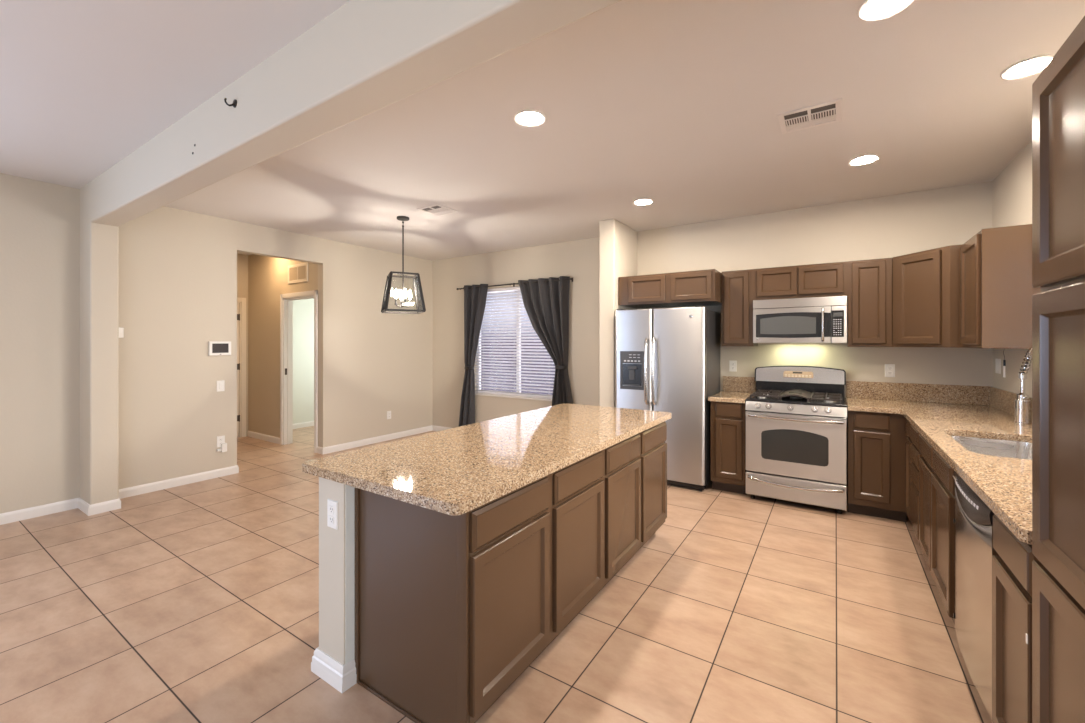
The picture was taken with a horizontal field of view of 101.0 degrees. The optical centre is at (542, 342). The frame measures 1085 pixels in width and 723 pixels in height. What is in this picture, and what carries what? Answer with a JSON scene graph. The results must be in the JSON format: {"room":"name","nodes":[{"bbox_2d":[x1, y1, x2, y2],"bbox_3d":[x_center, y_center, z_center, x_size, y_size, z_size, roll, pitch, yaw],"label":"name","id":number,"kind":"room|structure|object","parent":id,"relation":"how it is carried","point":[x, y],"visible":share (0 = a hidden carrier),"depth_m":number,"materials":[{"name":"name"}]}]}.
{"room":"kitchen","nodes":[
{"label":"kitchen","id":0,"kind":"room"},
{"bbox_2d":[80,182,118,504],"bbox_3d":[-3.807,0.049,3.843,0.320,2.743,0.178,0,0,33],"label":"column","id":1,"kind":"structure","parent":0,"point":[99,243],"depth_m":3.75,"materials":[{"name":"beige paint"}]},
{"bbox_2d":[78,498,120,515],"bbox_3d":[-3.802,1.377,3.838,0.333,0.085,0.201,0,0,33],"label":"baseboard","id":2,"kind":"structure","parent":1,"relation":"attached to","point":[106,506],"depth_m":3.74,"materials":[{"name":"white paint"}]},
{"bbox_2d":[0,173,432,513],"bbox_3d":[-4.272,0.049,3.533,0.120,2.743,9.230,0,0,33],"label":"wall","id":3,"kind":"structure","parent":0,"point":[178,268],"depth_m":4.38,"materials":[{"name":"beige paint"}]},
{"bbox_2d":[119,327,123,337],"bbox_3d":[-3.839,-0.090,4.062,0.025,0.095,0.054,0,0,33],"label":"sensor","id":4,"kind":"object","parent":3,"relation":"attached to","point":[121,329],"visible":0.52,"depth_m":4.07,"materials":[{"name":"white plastic"}]},
{"bbox_2d":[0,425,432,524],"bbox_3d":[-4.308,1.377,3.467,0.133,0.085,9.080,0,0,33],"label":"baseboard","id":5,"kind":"structure","parent":3,"relation":"attached to","point":[23,514],"depth_m":4.35,"materials":[{"name":"white paint"}]},
{"bbox_2d":[208,341,230,355],"bbox_3d":[-3.405,0.062,4.723,0.028,0.148,0.204,0,0,33],"label":"alarm keypad","id":6,"kind":"object","parent":3,"relation":"attached to","point":[215,348],"visible":1,"depth_m":4.71,"materials":[{"name":"white plastic"}]},
{"bbox_2d":[217,380,224,391],"bbox_3d":[-3.407,0.460,4.737,0.010,0.116,0.072,0,0,33],"label":"light switch","id":7,"kind":"object","parent":3,"relation":"attached to","point":[220,384],"visible":1,"depth_m":4.74,"materials":[{"name":"white plastic"}]},
{"bbox_2d":[217,435,224,447],"bbox_3d":[-3.406,1.048,4.739,0.009,0.116,0.072,0,0,33],"label":"wall outlet","id":8,"kind":"object","parent":3,"relation":"attached to","point":[220,439],"visible":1,"depth_m":4.73,"materials":[{"name":"white plastic"}]},
{"bbox_2d":[217,443,226,451],"bbox_3d":[-3.387,1.113,4.727,0.036,0.090,0.087,0,0,33],"label":"plug","id":9,"kind":"object","parent":8,"relation":"attached to","point":[223,445],"visible":1,"depth_m":4.72,"materials":[{"name":"white plastic"}]},
{"bbox_2d":[387,411,390,418],"bbox_3d":[-2.236,1.057,6.526,0.009,0.116,0.072,0,0,33],"label":"wall outlet","id":10,"kind":"object","parent":3,"relation":"attached to","point":[388,412],"visible":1,"depth_m":6.52,"materials":[{"name":"white plastic"}]},
{"bbox_2d":[237,254,313,435],"bbox_3d":[-4.378,0.049,7.022,0.120,2.743,3.450,0,0,33],"label":"wall","id":11,"kind":"structure","parent":0,"point":[303,310],"depth_m":7.45,"materials":[{"name":"paint"}]},
{"bbox_2d":[237,297,245,436],"bbox_3d":[-4.796,0.374,6.372,0.134,2.092,0.989,0,0,33],"label":"door","id":12,"kind":"structure","parent":11,"relation":"in","point":[241,302],"depth_m":6.70,"materials":[{"name":"beige paint"}]},
{"bbox_2d":[293,421,313,428],"bbox_3d":[-3.145,1.377,7.080,1.880,0.085,1.700,0,0,33],"label":"baseboard","id":13,"kind":"structure","parent":11,"relation":"attached to","point":[310,423],"depth_m":7.48,"materials":[{"name":"white paint"}]},
{"bbox_2d":[248,254,317,437],"bbox_3d":[-3.643,0.049,6.319,1.880,2.743,0.120,0,0,33],"label":"wall","id":14,"kind":"structure","parent":0,"point":[267,276],"depth_m":6.48,"materials":[{"name":"paint"}]},
{"bbox_2d":[247,431,322,454],"bbox_3d":[-3.624,1.377,6.227,2.013,0.085,0.013,0,0,33],"label":"baseboard","id":15,"kind":"structure","parent":14,"relation":"attached to","point":[260,436],"depth_m":6.44,"materials":[{"name":"white paint"}]},
{"bbox_2d":[288,262,307,283],"bbox_3d":[-3.286,-0.930,6.006,0.490,0.250,0.012,0,0,33],"label":"air vent","id":16,"kind":"object","parent":14,"relation":"in","point":[297,273],"visible":1,"depth_m":6.00,"materials":[{"name":"beige paint"}]},
{"bbox_2d":[280,290,317,452],"bbox_3d":[-3.246,0.372,6.048,0.914,2.095,0.138,0,0,33],"label":"door frame","id":17,"kind":"structure","parent":14,"relation":"in","point":[286,300],"depth_m":6.22,"materials":[{"name":"white paint"}]},
{"bbox_2d":[319,477,354,664],"bbox_3d":[-0.306,0.987,2.788,0.190,0.867,2.150,0,0,33],"label":"wall","id":18,"kind":"structure","parent":0,"point":[336,547],"depth_m":1.87,"materials":[{"name":"beige paint"}]},
{"bbox_2d":[327,499,337,529],"bbox_3d":[-0.881,0.720,1.875,0.072,0.116,0.009,0,0,33],"label":"wall outlet","id":19,"kind":"object","parent":18,"relation":"attached to","point":[332,506],"visible":1,"depth_m":1.87,"materials":[{"name":"white plastic"}]},
{"bbox_2d":[329,506,333,513],"bbox_3d":[-0.882,0.699,1.872,0.033,0.028,0.003,0,0,33],"label":"receptacle","id":20,"kind":"object","parent":19,"relation":"attached to","point":[331,508],"depth_m":1.87,"materials":[{"name":"white plastic"}]},
{"bbox_2d":[329,516,333,523],"bbox_3d":[-0.882,0.741,1.872,0.033,0.028,0.003,0,0,33],"label":"receptacle","id":21,"kind":"object","parent":19,"relation":"attached to","point":[331,518],"depth_m":1.87,"materials":[{"name":"white plastic"}]},
{"bbox_2d":[311,647,356,692],"bbox_3d":[-0.312,1.373,2.780,0.228,0.095,2.170,0,0,33],"label":"baseboard","id":22,"kind":"structure","parent":18,"relation":"attached to","point":[339,676],"depth_m":1.86,"materials":[{"name":"white paint"}]},
{"bbox_2d":[302,403,671,515],"bbox_3d":[-0.043,0.533,2.607,0.922,0.038,2.245,0,0,33],"label":"countertop","id":23,"kind":"structure","parent":18,"relation":"on","point":[455,471],"depth_m":2.06,"materials":[{"name":"beige stone"}]},
{"bbox_2d":[0,426,992,722],"bbox_3d":[-2.341,1.460,2.221,8.850,0.080,9.450,0,0,33],"label":"floor","id":24,"kind":"structure","parent":0,"point":[197,602],"depth_m":2.27,"materials":[{"name":"beige tile"}]},
{"bbox_2d":[355,474,549,722],"bbox_3d":[-0.372,0.986,1.912,0.658,0.868,0.529,0,0,33],"label":"base cabinet","id":25,"kind":"object","parent":24,"relation":"on","point":[450,611],"visible":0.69,"depth_m":1.69,"materials":[{"name":"brown paint"}]},
{"bbox_2d":[535,450,603,658],"bbox_3d":[-0.079,0.986,2.357,0.655,0.868,0.538,0,0,33],"label":"base cabinet","id":26,"kind":"object","parent":24,"relation":"on","point":[576,489],"visible":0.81,"depth_m":2.15,"materials":[{"name":"brown paint"}]},
{"bbox_2d":[590,433,640,600],"bbox_3d":[0.216,0.986,2.808,0.655,0.868,0.539,0,0,33],"label":"base cabinet","id":27,"kind":"object","parent":24,"relation":"on","point":[621,460],"visible":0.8,"depth_m":2.59,"materials":[{"name":"brown paint"}]},
{"bbox_2d":[628,421,666,560],"bbox_3d":[0.506,0.986,3.251,0.655,0.868,0.519,0,0,33],"label":"base cabinet","id":28,"kind":"object","parent":24,"relation":"on","point":[653,455],"visible":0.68,"depth_m":3.05,"materials":[{"name":"brown paint"}]},
{"bbox_2d":[615,305,719,491],"bbox_3d":[1.309,0.534,4.714,0.920,1.772,0.798,0,0,33],"label":"refrigerator","id":29,"kind":"object","parent":24,"relation":"on","point":[667,359],"visible":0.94,"depth_m":4.38,"materials":[{"name":"silver metal"}]},
{"bbox_2d":[711,401,746,494],"bbox_3d":[1.899,0.987,4.444,0.308,0.866,0.636,0,0,33],"label":"base cabinet","id":30,"kind":"object","parent":24,"relation":"on","point":[728,419],"visible":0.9,"depth_m":4.19,"materials":[{"name":"brown paint"}]},
{"bbox_2d":[708,391,752,402],"bbox_3d":[1.889,0.534,4.438,0.322,0.038,0.665,0,0,33],"label":"countertop","id":31,"kind":"structure","parent":30,"relation":"on","point":[723,396],"depth_m":4.27,"materials":[{"name":"beige stone"}]},
{"bbox_2d":[745,365,846,513],"bbox_3d":[2.317,0.823,4.089,0.764,1.194,0.740,0,0,33],"label":"gas range","id":32,"kind":"object","parent":24,"relation":"on","point":[796,416],"visible":1,"depth_m":3.88,"materials":[{"name":"silver metal"}]},
{"bbox_2d":[746,410,846,484],"bbox_3d":[2.317,0.958,4.089,0.760,0.835,0.740,0,0,33],"label":"oven","id":33,"kind":"object","parent":32,"relation":"in","point":[784,447],"depth_m":3.83,"materials":[{"name":"silver metal"}]},
{"bbox_2d":[746,395,846,406],"bbox_3d":[2.320,0.519,4.094,0.764,0.022,0.578,0,0,33],"label":"cooktop","id":34,"kind":"object","parent":32,"relation":"in","point":[795,401],"depth_m":3.92,"materials":[{"name":"black metal"}]},
{"bbox_2d":[847,409,907,521],"bbox_3d":[2.839,0.987,3.828,0.384,0.866,0.636,0,0,33],"label":"base cabinet","id":35,"kind":"object","parent":24,"relation":"on","point":[875,440],"visible":0.9,"depth_m":3.58,"materials":[{"name":"brown paint"}]},
{"bbox_2d":[905,419,912,522],"bbox_3d":[2.983,0.987,3.166,0.620,0.866,0.345,0,0,33],"label":"base cabinet","id":36,"kind":"object","parent":24,"relation":"on","point":[908,442],"visible":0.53,"depth_m":3.40,"materials":[{"name":"brown paint"}]},
{"bbox_2d":[911,424,921,539],"bbox_3d":[2.783,0.987,2.866,0.626,0.866,0.375,0,0,33],"label":"base cabinet","id":37,"kind":"object","parent":24,"relation":"on","point":[915,454],"visible":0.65,"depth_m":3.00,"materials":[{"name":"brown paint"}]},
{"bbox_2d":[919,434,954,624],"bbox_3d":[2.412,0.987,2.299,0.626,0.866,0.980,0,0,33],"label":"base cabinet","id":38,"kind":"object","parent":24,"relation":"on","point":[936,483],"visible":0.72,"depth_m":2.36,"materials":[{"name":"brown paint"}]},
{"bbox_2d":[952,471,998,717],"bbox_3d":[1.959,0.988,1.634,0.622,0.864,0.604,0,0,33],"label":"dishwasher","id":39,"kind":"object","parent":24,"relation":"on","point":[973,520],"visible":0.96,"depth_m":1.70,"materials":[{"name":"silver metal"}]},
{"bbox_2d":[992,514,1038,722],"bbox_3d":[1.697,0.987,1.209,0.628,0.866,0.368,0,0,33],"label":"base cabinet","id":40,"kind":"object","parent":24,"relation":"on","point":[1012,569],"visible":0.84,"depth_m":1.38,"materials":[{"name":"brown paint"}]},
{"bbox_2d":[846,398,1031,544],"bbox_3d":[2.358,0.534,2.543,0.992,0.038,3.322,0,0,33],"label":"countertop","id":41,"kind":"structure","parent":40,"relation":"on","point":[1004,484],"depth_m":2.28,"materials":[{"name":"beige stone"}]},
{"bbox_2d":[951,436,1031,459],"bbox_3d":[2.364,0.657,2.274,0.421,0.206,0.759,0,0,33],"label":"sink","id":42,"kind":"object","parent":41,"relation":"in","point":[993,447],"visible":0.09,"depth_m":2.56,"materials":[{"name":"silver metal"}]},
{"bbox_2d":[1013,348,1031,423],"bbox_3d":[2.990,0.270,2.740,0.082,0.488,0.362,0,0,33],"label":"faucet","id":43,"kind":"object","parent":41,"relation":"on","point":[1022,404],"visible":0.54,"depth_m":2.83,"materials":[{"name":"silver metal"}]},
{"bbox_2d":[1032,16,1084,722],"bbox_3d":[1.424,0.352,0.791,0.626,2.135,0.624,0,0,33],"label":"pantry cabinet","id":44,"kind":"object","parent":24,"relation":"on","point":[1058,93],"visible":1,"depth_m":1.09,"materials":[{"name":"brown paint"}]},
{"bbox_2d":[0,0,1084,260],"bbox_3d":[-2.341,-1.373,2.221,8.850,0.100,9.450,0,0,33],"label":"ceiling","id":45,"kind":"structure","parent":0,"point":[674,104],"depth_m":2.57,"materials":[{"name":"paint"}]},
{"bbox_2d":[90,0,621,226],"bbox_3d":[-1.078,-1.157,2.056,6.206,0.333,0.178,0,0,33],"label":"beam","id":46,"kind":"structure","parent":45,"relation":"attached to","point":[365,57],"depth_m":1.87,"materials":[{"name":"beige paint"}]},
{"bbox_2d":[224,98,236,107],"bbox_3d":[-1.563,-1.205,2.242,0.042,0.042,0.042,0,0,33],"label":"ceiling hook","id":47,"kind":"object","parent":46,"relation":"attached to","point":[234,104],"visible":1,"depth_m":2.25,"materials":[{"name":"black metal"}]},
{"bbox_2d":[381,216,425,313],"bbox_3d":[-1.475,-0.821,4.733,0.411,1.005,0.411,0,0,-25],"label":"pendant lantern","id":48,"kind":"object","parent":45,"relation":"hanging from","point":[420,304],"visible":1,"depth_m":4.73,"materials":[{"name":"black metal"}]},
{"bbox_2d":[417,204,458,215],"bbox_3d":[-1.042,-1.319,4.462,0.288,0.008,0.297,0,0,33],"label":"ceiling vent","id":49,"kind":"object","parent":45,"relation":"in","point":[436,209],"visible":1,"depth_m":4.45,"materials":[{"name":"metal"}]},
{"bbox_2d":[514,110,545,126],"bbox_3d":[-0.074,-1.319,2.636,0.190,0.008,0.190,0,0,33],"label":"recessed light","id":50,"kind":"object","parent":45,"relation":"in","point":[529,118],"visible":1,"depth_m":2.63,"materials":[{"name":"white paint"}]},
{"bbox_2d":[633,199,653,205],"bbox_3d":[0.947,-1.319,4.209,0.190,0.008,0.190,0,0,33],"label":"recessed light","id":51,"kind":"object","parent":45,"relation":"in","point":[641,202],"visible":1,"depth_m":4.21,"materials":[{"name":"white paint"}]},
{"bbox_2d":[777,98,841,133],"bbox_3d":[1.568,-1.319,2.623,0.312,0.008,0.283,0,0,33],"label":"ceiling vent","id":52,"kind":"object","parent":45,"relation":"in","point":[828,112],"visible":1,"depth_m":2.61,"materials":[{"name":"metal"}]},
{"bbox_2d":[848,155,879,165],"bbox_3d":[2.327,-1.319,3.239,0.190,0.008,0.190,0,0,33],"label":"recessed light","id":53,"kind":"object","parent":45,"relation":"in","point":[866,159],"visible":1,"depth_m":3.24,"materials":[{"name":"white paint"}]},
{"bbox_2d":[857,0,913,20],"bbox_3d":[1.340,-1.319,1.740,0.190,0.008,0.190,0,0,33],"label":"recessed light","id":54,"kind":"object","parent":45,"relation":"in","point":[870,10],"visible":1,"depth_m":1.77,"materials":[{"name":"white paint"}]},
{"bbox_2d":[1000,55,1053,79],"bbox_3d":[2.333,-1.319,2.148,0.190,0.008,0.190,0,0,33],"label":"recessed light","id":55,"kind":"object","parent":45,"relation":"in","point":[1031,66],"visible":0.88,"depth_m":2.15,"materials":[{"name":"white paint"}]},
{"bbox_2d":[599,219,636,406],"bbox_3d":[0.874,0.049,5.098,0.181,2.743,0.673,0,0,33],"label":"wall","id":56,"kind":"structure","parent":0,"point":[617,241],"depth_m":4.84,"materials":[{"name":"beige paint"}]},
{"bbox_2d":[433,181,992,427],"bbox_3d":[1.057,0.049,5.470,6.675,2.743,0.150,0,0,33],"label":"wall","id":57,"kind":"structure","parent":0,"point":[890,226],"depth_m":4.66,"materials":[{"name":"beige paint"}]},
{"bbox_2d":[433,425,450,430],"bbox_3d":[-0.509,1.377,5.996,3.478,0.085,0.686,0,0,33],"label":"baseboard","id":58,"kind":"structure","parent":57,"relation":"attached to","point":[435,428],"depth_m":7.13,"materials":[{"name":"white paint"}]},
{"bbox_2d":[475,290,551,400],"bbox_3d":[-0.370,-0.005,6.385,1.595,1.580,0.153,0,0,33],"label":"window","id":59,"kind":"structure","parent":57,"relation":"in","point":[483,394],"depth_m":6.42,"materials":[{"name":"white paint"}]},
{"bbox_2d":[475,286,554,398],"bbox_3d":[-0.382,-0.017,6.367,1.531,1.548,0.056,0,0,33],"label":"window blind","id":60,"kind":"object","parent":59,"relation":"attached to","point":[509,289],"visible":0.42,"depth_m":6.43,"materials":[{"name":"white plastic"}]},
{"bbox_2d":[457,278,572,289],"bbox_3d":[-0.441,-0.818,6.299,2.014,0.055,0.105,0,0,33],"label":"curtain rod","id":61,"kind":"object","parent":57,"relation":"attached to","point":[513,284],"visible":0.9,"depth_m":6.23,"materials":[{"name":"black metal"}]},
{"bbox_2d":[458,284,487,426],"bbox_3d":[-1.065,0.273,6.663,0.605,2.255,0.106,0,0,32],"label":"curtain","id":62,"kind":"object","parent":61,"relation":"hanging from","point":[474,298],"visible":0.94,"depth_m":6.66,"materials":[{"name":"grey fabric"}]},
{"bbox_2d":[518,276,572,405],"bbox_3d":[0.010,0.273,5.955,0.911,2.255,0.136,0,0,33],"label":"curtain","id":63,"kind":"object","parent":61,"relation":"hanging from","point":[546,304],"visible":0.7,"depth_m":5.85,"materials":[{"name":"grey fabric"}]},
{"bbox_2d":[619,269,721,308],"bbox_3d":[1.391,-0.554,4.798,0.994,0.304,0.602,0,0,33],"label":"upper cabinet","id":64,"kind":"object","parent":57,"relation":"attached to","point":[699,287],"visible":0.98,"depth_m":4.54,"materials":[{"name":"brown paint"}]},
{"bbox_2d":[729,360,736,371],"bbox_3d":[2.020,0.249,4.745,0.072,0.116,0.009,0,0,33],"label":"wall outlet","id":65,"kind":"object","parent":57,"relation":"attached to","point":[732,364],"visible":1,"depth_m":4.74,"materials":[{"name":"white plastic"}]},
{"bbox_2d":[723,376,755,391],"bbox_3d":[2.066,0.436,4.708,0.322,0.157,0.020,0,0,33],"label":"backsplash","id":66,"kind":"structure","parent":57,"relation":"attached to","point":[730,383],"depth_m":4.69,"materials":[{"name":"beige stone"}]},
{"bbox_2d":[722,269,757,345],"bbox_3d":[2.009,-0.339,4.555,0.294,0.752,0.332,0,0,33],"label":"upper cabinet","id":67,"kind":"object","parent":57,"relation":"attached to","point":[737,286],"visible":0.97,"depth_m":4.42,"materials":[{"name":"brown paint"}]},
{"bbox_2d":[753,261,847,299],"bbox_3d":[2.449,-0.564,4.267,0.758,0.303,0.332,0,0,33],"label":"upper cabinet","id":68,"kind":"object","parent":57,"relation":"attached to","point":[823,279],"visible":0.97,"depth_m":4.11,"materials":[{"name":"brown paint"}]},
{"bbox_2d":[753,296,846,342],"bbox_3d":[2.422,-0.201,4.228,0.752,0.414,0.412,0,0,33],"label":"microwave","id":69,"kind":"object","parent":68,"relation":"attached to","point":[814,319],"visible":1,"depth_m":4.09,"materials":[{"name":"grey metal"}]},
{"bbox_2d":[847,258,891,346],"bbox_3d":[2.894,-0.339,3.975,0.307,0.752,0.332,0,0,33],"label":"upper cabinet","id":70,"kind":"object","parent":57,"relation":"attached to","point":[869,299],"visible":0.98,"depth_m":3.84,"materials":[{"name":"brown paint"}]},
{"bbox_2d":[885,364,894,376],"bbox_3d":[3.123,0.252,4.022,0.072,0.116,0.009,0,0,33],"label":"wall outlet","id":71,"kind":"object","parent":57,"relation":"attached to","point":[889,368],"visible":1,"depth_m":4.02,"materials":[{"name":"white plastic"}]},
{"bbox_2d":[846,381,992,405],"bbox_3d":[3.262,0.436,3.924,0.992,0.157,0.020,0,0,33],"label":"backsplash","id":72,"kind":"structure","parent":57,"relation":"attached to","point":[937,393],"depth_m":3.89,"materials":[{"name":"beige stone"}]},
{"bbox_2d":[892,244,962,347],"bbox_3d":[3.212,-0.339,3.561,0.672,0.752,0.677,0,0,33],"label":"upper cabinet","id":73,"kind":"object","parent":57,"relation":"attached to","point":[925,284],"visible":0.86,"depth_m":3.46,"materials":[{"name":"brown paint"}]},
{"bbox_2d":[993,141,1031,396],"bbox_3d":[1.258,0.049,-0.178,0.150,2.743,9.080,0,0,33],"label":"wall","id":74,"kind":"structure","parent":0,"point":[1012,188],"depth_m":3.23,"materials":[{"name":"beige paint"}]},
{"bbox_2d":[995,358,1000,373],"bbox_3d":[3.591,0.185,3.530,0.010,0.116,0.118,0,0,33],"label":"light switch","id":75,"kind":"object","parent":74,"relation":"attached to","point":[997,361],"visible":1,"depth_m":3.51,"materials":[{"name":"white plastic"}]},
{"bbox_2d":[960,224,1040,348],"bbox_3d":[3.028,-0.339,2.956,0.317,0.752,0.528,0,0,33],"label":"upper cabinet","id":76,"kind":"object","parent":74,"relation":"attached to","point":[996,289],"visible":0.71,"depth_m":2.78,"materials":[{"name":"brown paint"}]},
{"bbox_2d":[1003,351,1005,376],"bbox_3d":[3.122,0.136,3.024,0.014,0.198,0.014,0,0,33],"label":"wand","id":77,"kind":"object","parent":76,"relation":"hanging from","point":[1004,360],"visible":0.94,"depth_m":3.02,"materials":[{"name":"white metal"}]},
{"bbox_2d":[990,386,1031,421],"bbox_3d":[2.758,0.436,2.269,0.020,0.157,3.299,0,0,33],"label":"backsplash","id":78,"kind":"structure","parent":74,"relation":"attached to","point":[1001,399],"depth_m":3.36,"materials":[{"name":"beige stone"}]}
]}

